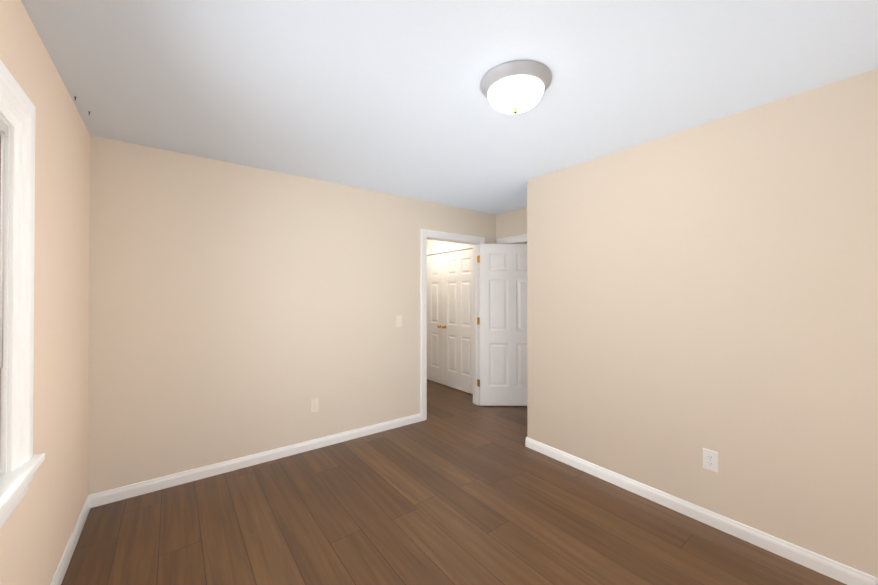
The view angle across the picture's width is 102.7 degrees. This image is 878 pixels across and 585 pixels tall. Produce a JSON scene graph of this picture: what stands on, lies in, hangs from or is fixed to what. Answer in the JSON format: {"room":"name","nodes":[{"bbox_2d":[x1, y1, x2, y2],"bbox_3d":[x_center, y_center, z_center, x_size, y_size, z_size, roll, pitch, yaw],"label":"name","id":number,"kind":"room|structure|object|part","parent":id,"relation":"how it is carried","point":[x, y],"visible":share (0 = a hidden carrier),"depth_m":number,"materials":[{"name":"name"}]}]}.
{"room":"empty bedroom","nodes":[
{"label":"empty bedroom","id":0,"kind":"room"},
{"bbox_2d":[0,0,89,584],"bbox_3d":[-1.030,0.174,0.504,0.160,2.440,4.624,0,0,-37],"label":"wall","id":1,"kind":"structure","parent":0,"point":[36,529],"depth_m":1.61,"materials":[{"name":"paint"}]},
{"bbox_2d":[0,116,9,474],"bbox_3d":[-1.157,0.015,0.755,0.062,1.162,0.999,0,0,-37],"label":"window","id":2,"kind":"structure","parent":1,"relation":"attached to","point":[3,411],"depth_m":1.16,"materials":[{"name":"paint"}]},
{"bbox_2d":[0,60,35,528],"bbox_3d":[-1.174,0.021,0.742,0.167,1.420,1.245,0,0,-37],"label":"window","id":3,"kind":"structure","parent":1,"relation":"in","point":[17,110],"depth_m":1.20,"materials":[{"name":"paint"}]},
{"bbox_2d":[0,131,4,367],"bbox_3d":[-1.390,-0.137,1.117,0.008,0.750,0.008,0,0,-37],"label":"window pane","id":4,"kind":"object","parent":3,"relation":"hanging from","point":[2,238],"visible":0.95,"depth_m":1.11,"materials":[{"name":"plastic"}]},
{"bbox_3d":[-1.148,0.020,0.761,0.040,1.144,0.958,0,0,-37],"label":"window blind rails","id":5,"kind":"part","parent":3,"relation":"part of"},
{"bbox_3d":[-1.120,0.679,0.779,0.032,0.105,1.245,0,0,-37],"label":"window apron","id":6,"kind":"part","parent":3,"relation":"part of","materials":[{"name":"white wood"}]},
{"bbox_2d":[0,453,44,515],"bbox_3d":[-1.135,0.611,0.768,0.118,0.030,1.301,0,0,-37],"label":"window sill","id":7,"kind":"structure","parent":1,"relation":"attached to","point":[14,482],"depth_m":1.13,"materials":[{"name":"paint"}]},
{"bbox_2d":[50,494,93,584],"bbox_3d":[-0.961,1.352,0.549,0.014,0.085,4.384,0,0,-37],"label":"baseboard","id":8,"kind":"structure","parent":1,"relation":"attached to","point":[58,577],"depth_m":1.89,"materials":[{"name":"paint"}]},
{"bbox_2d":[88,135,524,494],"bbox_3d":[-0.534,0.195,3.707,4.500,2.440,0.120,0,0,-37],"label":"wall","id":9,"kind":"structure","parent":0,"point":[237,311],"depth_m":2.81,"materials":[{"name":"paint"}]},
{"bbox_2d":[94,413,420,506],"bbox_3d":[-1.233,1.369,3.085,2.585,0.085,0.014,0,0,-37],"label":"baseboard","id":10,"kind":"structure","parent":9,"relation":"attached to","point":[124,492],"depth_m":2.80,"materials":[{"name":"paint"}]},
{"bbox_2d":[310,398,318,412],"bbox_3d":[-1.125,1.022,3.174,0.077,0.123,0.006,0,0,-37],"label":"outlet","id":11,"kind":"object","parent":9,"relation":"attached to","point":[316,405],"visible":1,"depth_m":3.17,"materials":[{"name":"white plastic"}]},
{"bbox_2d":[395,315,401,326],"bbox_3d":[-0.424,0.305,3.707,0.077,0.123,0.010,0,0,-37],"label":"light switch","id":12,"kind":"object","parent":9,"relation":"attached to","point":[398,321],"visible":1,"depth_m":3.70,"materials":[{"name":"beige plastic"}]},
{"bbox_2d":[420,229,484,420],"bbox_3d":[0.147,0.358,4.222,0.980,2.120,0.156,0,0,-37],"label":"door frame","id":13,"kind":"structure","parent":9,"relation":"attached to","point":[424,234],"depth_m":4.08,"materials":[{"name":"paint"}]},
{"bbox_2d":[480,244,526,405],"bbox_3d":[0.913,0.399,4.389,0.802,2.017,0.035,0,0,1],"label":"door","id":14,"kind":"structure","parent":9,"relation":"in","point":[503,324],"depth_m":4.38,"materials":[{"name":"paint"}]},
{"bbox_2d":[427,240,460,249],"bbox_3d":[-0.119,0.208,5.725,0.120,2.440,2.596,0,0,-37],"label":"wall","id":15,"kind":"structure","parent":0,"point":[432,244],"depth_m":5.51,"materials":[{"name":"paint"}]},
{"bbox_2d":[427,249,472,393],"bbox_3d":[0.054,0.406,5.401,0.089,2.017,1.494,0,0,-37],"label":"door","id":16,"kind":"structure","parent":15,"relation":"in","point":[449,319],"depth_m":5.25,"materials":[{"name":"paint"}]},
{"bbox_2d":[427,244,472,255],"bbox_3d":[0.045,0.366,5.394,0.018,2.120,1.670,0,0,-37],"label":"trim","id":17,"kind":"structure","parent":15,"relation":"attached to","point":[449,248],"depth_m":5.24,"materials":[{"name":"paint"}]},
{"bbox_2d":[21,0,877,214],"bbox_3d":[-0.057,-1.090,2.954,4.760,0.120,7.440,0,0,-37],"label":"ceiling","id":18,"kind":"structure","parent":0,"point":[386,96],"depth_m":1.67,"materials":[{"name":"paint"}]},
{"bbox_2d":[480,60,551,113],"bbox_3d":[0.378,-0.962,1.739,0.346,0.152,0.346,0,0,-37],"label":"ceiling light","id":19,"kind":"object","parent":18,"relation":"attached to","point":[515,87],"visible":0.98,"depth_m":1.65,"materials":[{"name":"white glass"}]},
{"bbox_2d":[61,379,846,584],"bbox_3d":[-0.057,1.470,2.938,4.760,0.120,7.440,0,0,-37],"label":"floor","id":20,"kind":"structure","parent":0,"point":[458,487],"depth_m":2.11,"materials":[{"name":"brown wood"}]},
{"bbox_2d":[496,207,526,238],"bbox_3d":[1.136,0.198,4.185,0.120,2.440,1.135,0,0,-37],"label":"wall","id":21,"kind":"structure","parent":0,"point":[511,223],"depth_m":4.39,"materials":[{"name":"paint"}]},
{"bbox_2d":[496,234,526,243],"bbox_3d":[1.031,0.358,4.209,0.018,2.120,0.930,0,0,-37],"label":"trim","id":22,"kind":"structure","parent":21,"relation":"attached to","point":[513,239],"depth_m":4.36,"materials":[{"name":"paint"}]},
{"bbox_2d":[508,241,526,243],"bbox_3d":[1.086,0.391,4.251,0.120,2.055,0.800,0,0,-37],"label":"trim","id":23,"kind":"structure","parent":21,"relation":"attached to","point":[521,242],"depth_m":4.33,"materials":[{"name":"paint"}]},
{"bbox_2d":[527,68,877,577],"bbox_3d":[1.877,0.184,1.921,0.120,2.440,3.369,0,0,-37],"label":"wall","id":24,"kind":"structure","parent":0,"point":[693,292],"depth_m":2.03,"materials":[{"name":"paint"}]},
{"bbox_2d":[525,437,877,584],"bbox_3d":[1.783,1.361,1.926,0.014,0.085,3.263,0,0,-37],"label":"baseboard","id":25,"kind":"structure","parent":24,"relation":"attached to","point":[836,570],"depth_m":2.06,"materials":[{"name":"paint"}]},
{"bbox_2d":[703,448,717,472],"bbox_3d":[1.640,1.015,2.123,0.007,0.123,0.077,0,0,-37],"label":"outlet","id":26,"kind":"object","parent":24,"relation":"attached to","point":[714,461],"depth_m":2.12,"materials":[{"name":"white plastic"}]}
]}

